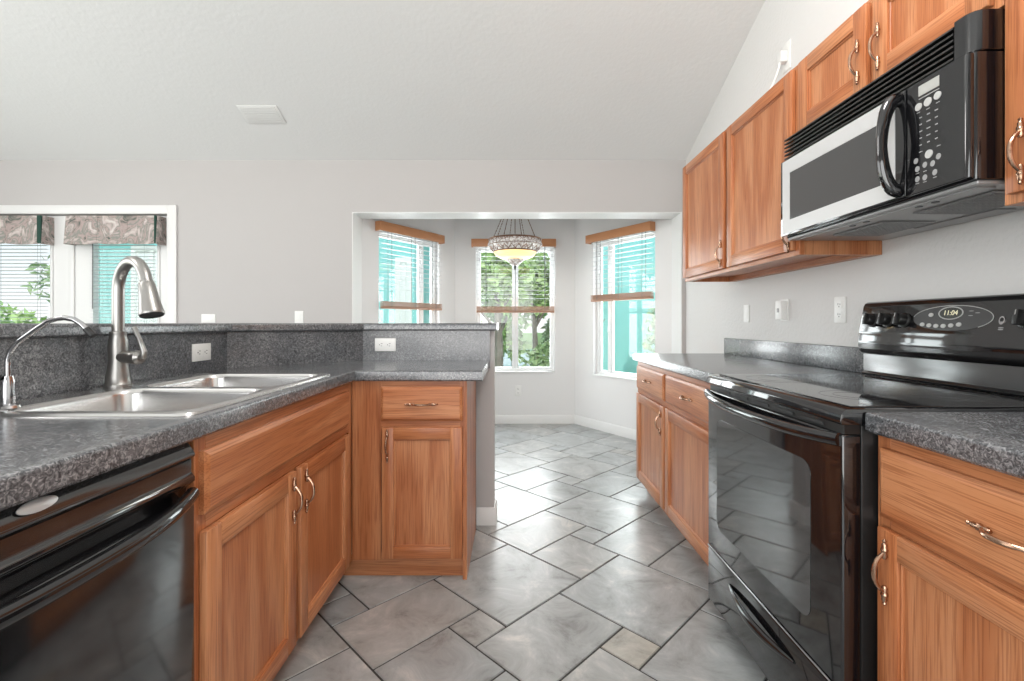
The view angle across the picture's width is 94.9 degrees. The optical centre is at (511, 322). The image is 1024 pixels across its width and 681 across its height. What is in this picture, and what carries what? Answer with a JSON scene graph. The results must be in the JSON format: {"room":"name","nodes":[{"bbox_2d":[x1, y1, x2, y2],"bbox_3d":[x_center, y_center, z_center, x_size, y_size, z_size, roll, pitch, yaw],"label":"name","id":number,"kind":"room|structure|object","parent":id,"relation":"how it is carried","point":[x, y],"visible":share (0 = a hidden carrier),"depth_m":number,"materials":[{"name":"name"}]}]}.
{"room":"kitchen","nodes":[
{"label":"kitchen","id":0,"kind":"room"},
{"bbox_2d":[52,330,494,508],"bbox_3d":[-1.127,0.582,1.741,0.976,1.080,2.721,0,0,28],"label":"wall","id":1,"kind":"structure","parent":0,"point":[485,389],"depth_m":2.62,"materials":[{"name":"grey paint"}]},
{"bbox_2d":[0,331,489,400],"bbox_3d":[-1.085,0.146,1.681,0.848,0.208,2.553,0,0,28],"label":"backsplash","id":2,"kind":"structure","parent":1,"relation":"attached to","point":[40,367],"depth_m":2.07,"materials":[{"name":"stone"}]},
{"bbox_2d":[192,343,210,361],"bbox_3d":[-1.296,0.122,1.965,0.009,0.072,0.116,0,0,0],"label":"wall outlet","id":3,"kind":"object","parent":2,"relation":"attached to","point":[200,352],"visible":1,"depth_m":1.96,"materials":[{"name":"white plastic"}]},
{"bbox_2d":[196,348,201,356],"bbox_3d":[-1.294,0.122,1.943,0.003,0.033,0.030,0,0,0],"label":"receptacle","id":4,"kind":"object","parent":3,"relation":"attached to","point":[198,350],"depth_m":1.94,"materials":[{"name":"grey plastic"}]},
{"bbox_2d":[203,348,208,355],"bbox_3d":[-1.294,0.122,1.987,0.003,0.033,0.030,0,0,0],"label":"receptacle","id":5,"kind":"object","parent":3,"relation":"attached to","point":[205,350],"depth_m":1.98,"materials":[{"name":"grey plastic"}]},
{"bbox_2d":[375,338,395,350],"bbox_3d":[-0.700,0.120,2.596,0.116,0.072,0.009,0,0,0],"label":"wall outlet","id":6,"kind":"object","parent":2,"relation":"attached to","point":[381,344],"visible":1,"depth_m":2.60,"materials":[{"name":"white plastic"}]},
{"bbox_2d":[378,342,383,347],"bbox_3d":[-0.722,0.120,2.594,0.030,0.033,0.003,0,0,0],"label":"receptacle","id":7,"kind":"object","parent":6,"relation":"attached to","point":[380,344],"depth_m":2.59,"materials":[{"name":"grey plastic"}]},
{"bbox_2d":[386,342,391,347],"bbox_3d":[-0.678,0.120,2.594,0.030,0.033,0.003,0,0,0],"label":"receptacle","id":8,"kind":"object","parent":6,"relation":"attached to","point":[388,344],"depth_m":2.59,"materials":[{"name":"grey plastic"}]},
{"bbox_2d":[0,323,498,338],"bbox_3d":[-0.867,0.021,1.639,1.567,0.040,2.618,0,0,0],"label":"bar","id":9,"kind":"object","parent":1,"relation":"on","point":[7,330],"visible":0.96,"depth_m":2.05,"materials":[{"name":"stone"}]},
{"bbox_2d":[476,499,496,525],"bbox_3d":[-0.141,1.075,2.675,0.111,0.095,0.143,0,0,0],"label":"baseboard","id":10,"kind":"structure","parent":1,"relation":"attached to","point":[485,516],"depth_m":2.60,"materials":[{"name":"white paint"}]},
{"bbox_2d":[0,160,685,352],"bbox_3d":[-1.815,-0.178,4.040,6.770,2.600,0.240,0,0,0],"label":"wall","id":11,"kind":"structure","parent":0,"point":[259,241],"depth_m":3.92,"materials":[{"name":"grey paint"}]},
{"bbox_2d":[0,244,48,322],"bbox_3d":[-4.122,0.059,3.926,0.475,1.705,0.040,0,0,0],"label":"mini blind","id":12,"kind":"object","parent":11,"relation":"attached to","point":[37,245],"visible":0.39,"depth_m":3.93,"materials":[{"name":"white paint"}]},
{"bbox_2d":[48,216,68,322],"bbox_3d":[-4.126,0.104,3.945,0.842,2.015,0.119,0,0,0],"label":"door","id":13,"kind":"structure","parent":11,"relation":"in","point":[59,253],"depth_m":3.96,"materials":[{"name":"white paint"}]},
{"bbox_2d":[0,215,53,245],"bbox_3d":[-4.239,-0.763,3.898,0.768,0.242,0.121,0,0,0],"label":"valance","id":14,"kind":"object","parent":13,"relation":"attached to","point":[39,229],"visible":1,"depth_m":3.85,"materials":[{"name":"fabric"}]},
{"bbox_2d":[69,245,74,322],"bbox_3d":[-3.702,0.105,3.953,0.044,2.014,0.014,0,0,0],"label":"trim","id":15,"kind":"structure","parent":11,"relation":"attached to","point":[71,247],"depth_m":3.95,"materials":[{"name":"white paint"}]},
{"bbox_2d":[0,205,176,322],"bbox_3d":[-3.706,0.071,3.911,1.832,2.102,0.018,0,0,0],"label":"trim","id":16,"kind":"structure","parent":11,"relation":"attached to","point":[170,210],"depth_m":3.90,"materials":[{"name":"white paint"}]},
{"bbox_2d":[75,216,166,322],"bbox_3d":[-3.282,0.104,3.945,0.834,2.015,0.119,0,0,0],"label":"door","id":17,"kind":"structure","parent":11,"relation":"in","point":[83,265],"depth_m":3.96,"materials":[{"name":"white paint"}]},
{"bbox_2d":[63,215,165,245],"bbox_3d":[-3.293,-0.763,3.898,0.763,0.242,0.121,0,0,0],"label":"valance","id":18,"kind":"object","parent":17,"relation":"attached to","point":[79,230],"visible":1,"depth_m":3.85,"materials":[{"name":"fabric"}]},
{"bbox_2d":[90,244,155,322],"bbox_3d":[-3.252,0.059,3.926,0.535,1.705,0.040,0,0,0],"label":"mini blind","id":19,"kind":"object","parent":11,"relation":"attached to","point":[92,245],"visible":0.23,"depth_m":3.92,"materials":[{"name":"white paint"}]},
{"bbox_2d":[201,314,214,322],"bbox_3d":[-2.530,-0.038,3.916,0.116,0.072,0.008,0,0,0],"label":"wall switch","id":20,"kind":"object","parent":11,"relation":"attached to","point":[205,318],"visible":1,"depth_m":3.91,"materials":[{"name":"white plastic"}]},
{"bbox_2d":[295,311,302,322],"bbox_3d":[-1.775,-0.043,3.916,0.072,0.116,0.008,0,0,0],"label":"wall switch","id":21,"kind":"object","parent":11,"relation":"attached to","point":[298,314],"visible":0.69,"depth_m":3.91,"materials":[{"name":"white plastic"}]},
{"bbox_2d":[352,212,681,352],"bbox_3d":[0.042,0.098,4.040,2.752,2.048,0.239,0,0,0],"label":"trim","id":22,"kind":"structure","parent":11,"relation":"attached to","point":[357,217],"depth_m":4.01,"materials":[{"name":"white paint"}]},
{"bbox_2d":[495,415,635,439],"bbox_3d":[0.042,1.075,4.701,2.752,0.095,1.098,0,0,0],"label":"baseboard","id":23,"kind":"structure","parent":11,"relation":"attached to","point":[625,432],"depth_m":5.24,"materials":[{"name":"white paint"}]},
{"bbox_2d":[0,0,764,159],"bbox_3d":[-1.875,-1.854,0.420,6.850,1.088,7.240,0,0,0],"label":"ceiling","id":24,"kind":"structure","parent":0,"point":[80,79],"depth_m":3.18,"materials":[{"name":"white paint"}]},
{"bbox_2d":[236,105,285,122],"bbox_3d":[-1.843,-1.537,3.462,0.290,0.066,0.158,0,0,0],"label":"ceiling vent","id":25,"kind":"object","parent":24,"relation":"in","point":[251,113],"visible":1,"depth_m":3.45,"materials":[{"name":"white metal"}]},
{"bbox_2d":[362,219,454,322],"bbox_3d":[-1.040,-0.128,4.740,0.130,2.500,1.294,0,0,33],"label":"wall","id":26,"kind":"structure","parent":0,"point":[446,227],"depth_m":4.79,"materials":[{"name":"white paint"}]},
{"bbox_2d":[379,231,435,322],"bbox_3d":[-1.039,-0.153,4.702,0.123,1.420,0.830,0,0,33],"label":"window","id":27,"kind":"structure","parent":26,"relation":"in","point":[419,285],"depth_m":4.87,"materials":[{"name":"white plastic"}]},
{"bbox_2d":[375,221,444,310],"bbox_3d":[-0.982,-0.530,4.641,0.074,0.795,0.880,0,0,33],"label":"window blind","id":28,"kind":"object","parent":27,"relation":"attached to","point":[379,225],"visible":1,"depth_m":4.60,"materials":[{"name":"brown wood"}]},
{"bbox_2d":[455,219,574,414],"bbox_3d":[0.034,-0.128,5.315,1.441,2.500,0.130,0,0,0],"label":"wall","id":29,"kind":"structure","parent":0,"point":[541,393],"depth_m":5.25,"materials":[{"name":"white paint"}]},
{"bbox_2d":[476,247,554,372],"bbox_3d":[0.038,-0.153,5.293,0.884,1.420,0.123,0,0,0],"label":"window","id":30,"kind":"structure","parent":29,"relation":"in","point":[514,369],"depth_m":5.30,"materials":[{"name":"white plastic"}]},
{"bbox_2d":[471,239,555,312],"bbox_3d":[0.018,-0.521,5.212,0.934,0.813,0.074,0,0,0],"label":"window blind","id":31,"kind":"object","parent":30,"relation":"attached to","point":[474,242],"visible":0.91,"depth_m":5.20,"materials":[{"name":"brown wood"}]},
{"bbox_2d":[515,386,520,395],"bbox_3d":[0.068,0.757,5.245,0.072,0.116,0.009,0,0,0],"label":"wall outlet","id":32,"kind":"object","parent":29,"relation":"attached to","point":[517,388],"visible":1,"depth_m":5.25,"materials":[{"name":"white plastic"}]},
{"bbox_2d":[273,424,768,680],"bbox_3d":[-1.875,1.124,1.075,6.650,0.004,8.350,0,0,0],"label":"floor","id":33,"kind":"structure","parent":0,"point":[581,574],"depth_m":1.91,"materials":[{"name":"tile"}]},
{"bbox_2d":[0,442,199,680],"bbox_3d":[-0.963,0.688,0.730,0.638,0.868,0.594,0,0,0],"label":"dishwasher","id":34,"kind":"object","parent":33,"relation":"on","point":[97,572],"visible":0.97,"depth_m":0.80,"materials":[{"name":"black metal"}]},
{"bbox_2d":[186,382,351,680],"bbox_3d":[-0.966,0.687,1.544,0.639,0.870,1.016,0,0,0],"label":"base cabinet","id":35,"kind":"object","parent":33,"relation":"on","point":[273,506],"visible":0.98,"depth_m":1.32,"materials":[{"name":"brown wood"}]},
{"bbox_2d":[0,360,488,510],"bbox_3d":[-0.714,0.228,1.480,1.171,0.046,2.239,0,0,0],"label":"countertop","id":36,"kind":"structure","parent":35,"relation":"on","point":[40,456],"depth_m":0.93,"materials":[{"name":"stone"}]},
{"bbox_2d":[0,315,96,409],"bbox_3d":[-1.096,0.090,1.096,0.243,0.216,0.057,0,0,0],"label":"tap","id":37,"kind":"object","parent":36,"relation":"on","point":[7,382],"visible":1,"depth_m":1.09,"materials":[{"name":"silver metal"}]},
{"bbox_2d":[103,256,164,387],"bbox_3d":[-1.158,-0.004,1.438,0.256,0.405,0.073,0,0,28],"label":"faucet","id":38,"kind":"object","parent":36,"relation":"on","point":[118,374],"visible":1,"depth_m":1.45,"materials":[{"name":"silver metal"}]},
{"bbox_2d":[0,373,330,416],"bbox_3d":[-0.988,0.290,1.447,0.560,0.184,0.834,0,0,0],"label":"sink","id":39,"kind":"object","parent":36,"relation":"in","point":[195,393],"visible":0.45,"depth_m":1.42,"materials":[{"name":"silver metal"}]},
{"bbox_2d":[344,381,475,579],"bbox_3d":[-0.473,0.687,2.286,0.552,0.870,0.574,0,0,0],"label":"base cabinet","id":40,"kind":"object","parent":33,"relation":"on","point":[414,442],"visible":0.98,"depth_m":2.04,"materials":[{"name":"brown wood"}]},
{"bbox_2d":[636,362,710,564],"bbox_3d":[1.118,0.687,2.502,0.658,0.870,1.295,0,0,0],"label":"base cabinet","id":41,"kind":"object","parent":33,"relation":"on","point":[672,408],"visible":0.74,"depth_m":2.38,"materials":[{"name":"brown wood"}]},
{"bbox_2d":[633,338,879,381],"bbox_3d":[1.131,0.176,2.509,0.633,0.150,1.326,0,0,0],"label":"countertop","id":42,"kind":"structure","parent":41,"relation":"on","point":[740,356],"depth_m":2.33,"materials":[{"name":"stone"}]},
{"bbox_2d":[704,293,1023,680],"bbox_3d":[1.071,0.520,1.466,0.736,1.203,0.752,0,0,0],"label":"range","id":43,"kind":"object","parent":33,"relation":"on","point":[793,458],"visible":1,"depth_m":1.34,"materials":[{"name":"black metal"}]},
{"bbox_2d":[706,374,1023,424],"bbox_3d":[1.064,0.219,1.466,0.606,0.037,0.752,0,0,0],"label":"cooktop","id":44,"kind":"object","parent":43,"relation":"in","point":[824,399],"depth_m":1.32,"materials":[{"name":"grey glass"}]},
{"bbox_2d":[871,435,1023,680],"bbox_3d":[1.118,0.687,0.773,0.658,0.870,0.620,0,0,0],"label":"base cabinet","id":45,"kind":"object","parent":33,"relation":"on","point":[947,569],"visible":0.96,"depth_m":0.90,"materials":[{"name":"brown wood"}]},
{"bbox_2d":[865,412,1023,478],"bbox_3d":[1.131,0.176,0.772,0.633,0.150,0.624,0,0,0],"label":"countertop","id":46,"kind":"structure","parent":45,"relation":"on","point":[994,441],"depth_m":0.92,"materials":[{"name":"stone"}]},
{"bbox_2d":[575,219,671,429],"bbox_3d":[1.115,-0.128,4.741,0.130,2.500,1.303,0,0,-33],"label":"wall","id":47,"kind":"structure","parent":0,"point":[603,399],"depth_m":4.90,"materials":[{"name":"white paint"}]},
{"bbox_2d":[593,231,654,380],"bbox_3d":[1.127,-0.153,4.684,0.123,1.420,0.815,0,0,-33],"label":"window","id":48,"kind":"structure","parent":47,"relation":"in","point":[611,373],"depth_m":4.87,"materials":[{"name":"white plastic"}]},
{"bbox_2d":[585,221,654,301],"bbox_3d":[1.048,-0.576,4.656,0.074,0.705,0.865,0,0,-33],"label":"window blind","id":49,"kind":"object","parent":48,"relation":"attached to","point":[650,225],"visible":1,"depth_m":4.58,"materials":[{"name":"brown wood"}]},
{"bbox_2d":[686,0,1023,397],"bbox_3d":[1.510,-0.628,0.410,0.120,3.500,7.020,0,0,0],"label":"wall","id":50,"kind":"structure","parent":0,"point":[984,256],"depth_m":2.22,"materials":[{"name":"white paint"}]},
{"bbox_2d":[744,305,749,321],"bbox_3d":[1.446,-0.058,2.900,0.008,0.107,0.066,0,0,0],"label":"wall switch","id":51,"kind":"object","parent":50,"relation":"attached to","point":[746,307],"visible":1,"depth_m":2.89,"materials":[{"name":"white plastic"}]},
{"bbox_2d":[770,38,790,88],"bbox_3d":[1.394,-1.259,2.555,0.061,0.438,0.256,0,0,-25],"label":"outlet","id":52,"kind":"object","parent":50,"relation":"attached to","point":[784,56],"visible":0.81,"depth_m":2.46,"materials":[{"name":"white plastic"}]},
{"bbox_2d":[775,299,788,320],"bbox_3d":[1.430,-0.068,2.495,0.040,0.116,0.072,0,0,0],"label":"wall control","id":53,"kind":"object","parent":50,"relation":"attached to","point":[782,306],"visible":1,"depth_m":2.47,"materials":[{"name":"white plastic"}]},
{"bbox_2d":[683,65,881,281],"bbox_3d":[1.259,-0.642,2.447,0.376,0.751,1.218,0,0,0],"label":"upper cabinet","id":54,"kind":"object","parent":50,"relation":"attached to","point":[732,187],"visible":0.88,"depth_m":2.25,"materials":[{"name":"brown wood"}]},
{"bbox_2d":[724,338,862,372],"bbox_3d":[1.438,0.153,2.509,0.019,0.105,1.326,0,0,0],"label":"backsplash","id":55,"kind":"structure","parent":50,"relation":"attached to","point":[845,358],"depth_m":2.32,"materials":[{"name":"stone"}]},
{"bbox_2d":[834,296,845,322],"bbox_3d":[1.445,-0.058,2.072,0.009,0.116,0.072,0,0,0],"label":"wall outlet","id":56,"kind":"object","parent":50,"relation":"attached to","point":[839,302],"visible":1,"depth_m":2.07,"materials":[{"name":"white plastic"}]},
{"bbox_2d":[836,301,841,307],"bbox_3d":[1.443,-0.080,2.072,0.003,0.030,0.033,0,0,0],"label":"receptacle","id":57,"kind":"object","parent":56,"relation":"attached to","point":[838,303],"depth_m":2.07,"materials":[{"name":"grey plastic"}]},
{"bbox_2d":[836,311,841,317],"bbox_3d":[1.443,-0.036,2.072,0.003,0.030,0.033,0,0,0],"label":"receptacle","id":58,"kind":"object","parent":56,"relation":"attached to","point":[838,313],"depth_m":2.07,"materials":[{"name":"grey plastic"}]},
{"bbox_2d":[798,0,1004,130],"bbox_3d":[1.259,-0.873,1.456,0.376,0.291,0.760,0,0,0],"label":"upper cabinet","id":59,"kind":"object","parent":50,"relation":"attached to","point":[881,34],"visible":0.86,"depth_m":1.47,"materials":[{"name":"brown wood"}]},
{"bbox_2d":[781,9,1023,240],"bbox_3d":[1.214,-0.517,1.454,0.464,0.408,0.756,0,0,0],"label":"microwave","id":60,"kind":"object","parent":59,"relation":"attached to","point":[920,147],"visible":0.99,"depth_m":1.26,"materials":[{"name":"black metal"}]},
{"bbox_2d":[1005,0,1023,205],"bbox_3d":[1.259,-0.642,0.764,0.376,0.751,0.620,0,0,0],"label":"upper cabinet","id":61,"kind":"object","parent":50,"relation":"attached to","point":[1014,9],"visible":1,"depth_m":1.03,"materials":[{"name":"brown wood"}]},
{"bbox_3d":[0.050,-1.378,4.780,3.000,0.120,1.240,0,0,0],"label":"ceiling","id":62,"kind":"structure","parent":0,"visible":0},
{"bbox_2d":[488,219,542,269],"bbox_3d":[0.030,-0.918,4.620,0.540,0.797,0.540,0,0,-34],"label":"pendant lamp","id":63,"kind":"object","parent":62,"relation":"hanging from","point":[513,248],"visible":0.78,"depth_m":4.45,"materials":[{"name":"glass"}]},
{"label":"outside","id":64,"kind":"structure","parent":0,"visible":0},
{"bbox_2d":[503,349,549,366],"bbox_3d":[0.000,1.617,19.300,60.000,0.250,15.400,0,0,0],"label":"canal water","id":65,"kind":"structure","parent":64,"point":[507,362],"depth_m":18.70,"materials":[{"name":"blue liquid"}]},
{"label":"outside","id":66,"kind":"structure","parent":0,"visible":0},
{"bbox_2d":[503,333,549,348],"bbox_3d":[0.000,1.392,20.000,60.000,0.300,80.000,0,0,0],"label":"lawn","id":67,"kind":"structure","parent":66,"point":[526,336],"depth_m":33.36,"materials":[{"name":"green plant"}]},
{"bbox_2d":[0,301,46,322],"bbox_3d":[-8.201,0.435,7.283,2.000,1.629,1.436,0,0,0],"label":"tree","id":68,"kind":"object","parent":67,"relation":"on","point":[9,309],"visible":0.19,"depth_m":7.37,"materials":[{"name":"green plant"}]},
{"bbox_2d":[20,255,49,302],"bbox_3d":[-10.848,-0.762,12.878,3.650,4.022,3.115,0,0,0],"label":"tree","id":69,"kind":"object","parent":67,"relation":"on","point":[29,285],"visible":0.02,"depth_m":11.88,"materials":[{"name":"green plant"}]},
{"bbox_2d":[100,237,429,322],"bbox_3d":[-4.485,-1.148,11.000,6.330,4.780,6.600,0,0,0],"label":"house","id":70,"kind":"structure","parent":67,"relation":"on","point":[385,294],"depth_m":8.00,"materials":[{"name":"teal paint"}]},
{"bbox_2d":[481,251,536,330],"bbox_3d":[-0.451,-1.966,28.710,5.246,6.437,4.160,0,0,0],"label":"tree","id":71,"kind":"object","parent":67,"relation":"on","point":[489,315],"visible":0.03,"depth_m":28.10,"materials":[{"name":"green plant"}]},
{"bbox_2d":[481,251,538,366],"bbox_3d":[-0.157,-0.280,9.206,1.362,3.063,0.878,0,0,0],"label":"tree","id":72,"kind":"object","parent":67,"relation":"on","point":[491,266],"visible":0.64,"depth_m":9.12,"materials":[{"name":"green plant"}]},
{"bbox_2d":[502,314,526,366],"bbox_3d":[-0.006,0.481,11.204,0.718,1.529,0.672,0,0,0],"label":"shrub","id":73,"kind":"object","parent":67,"relation":"on","point":[507,333],"visible":0.49,"depth_m":11.10,"materials":[{"name":"green plant"}]},
{"bbox_2d":[511,251,549,365],"bbox_3d":[0.533,-0.398,10.410,1.131,3.286,0.703,0,0,0],"label":"tree","id":74,"kind":"object","parent":67,"relation":"on","point":[538,284],"visible":0.52,"depth_m":10.31,"materials":[{"name":"green plant"}]},
{"bbox_2d":[518,342,549,366],"bbox_3d":[0.530,0.796,8.628,0.987,0.905,0.627,0,0,29],"label":"shrub","id":75,"kind":"object","parent":67,"relation":"on","point":[543,360],"visible":0.5,"depth_m":8.54,"materials":[{"name":"green plant"}]},
{"bbox_2d":[540,317,549,350],"bbox_3d":[0.997,0.444,11.199,0.690,1.604,0.645,0,0,0],"label":"shrub","id":76,"kind":"object","parent":67,"relation":"on","point":[546,337],"visible":0.2,"depth_m":11.17,"materials":[{"name":"green plant"}]},
{"bbox_2d":[603,237,654,373],"bbox_3d":[3.560,-1.148,10.700,4.480,4.780,5.200,0,0,0],"label":"house","id":77,"kind":"structure","parent":67,"relation":"on","point":[630,315],"depth_m":8.40,"materials":[{"name":"teal paint"}]},
{"bbox_2d":[641,304,654,352],"bbox_3d":[2.368,0.467,7.588,0.549,1.556,0.531,0,0,0],"label":"shrub","id":78,"kind":"object","parent":67,"relation":"on","point":[650,339],"visible":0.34,"depth_m":7.62,"materials":[{"name":"green plant"}]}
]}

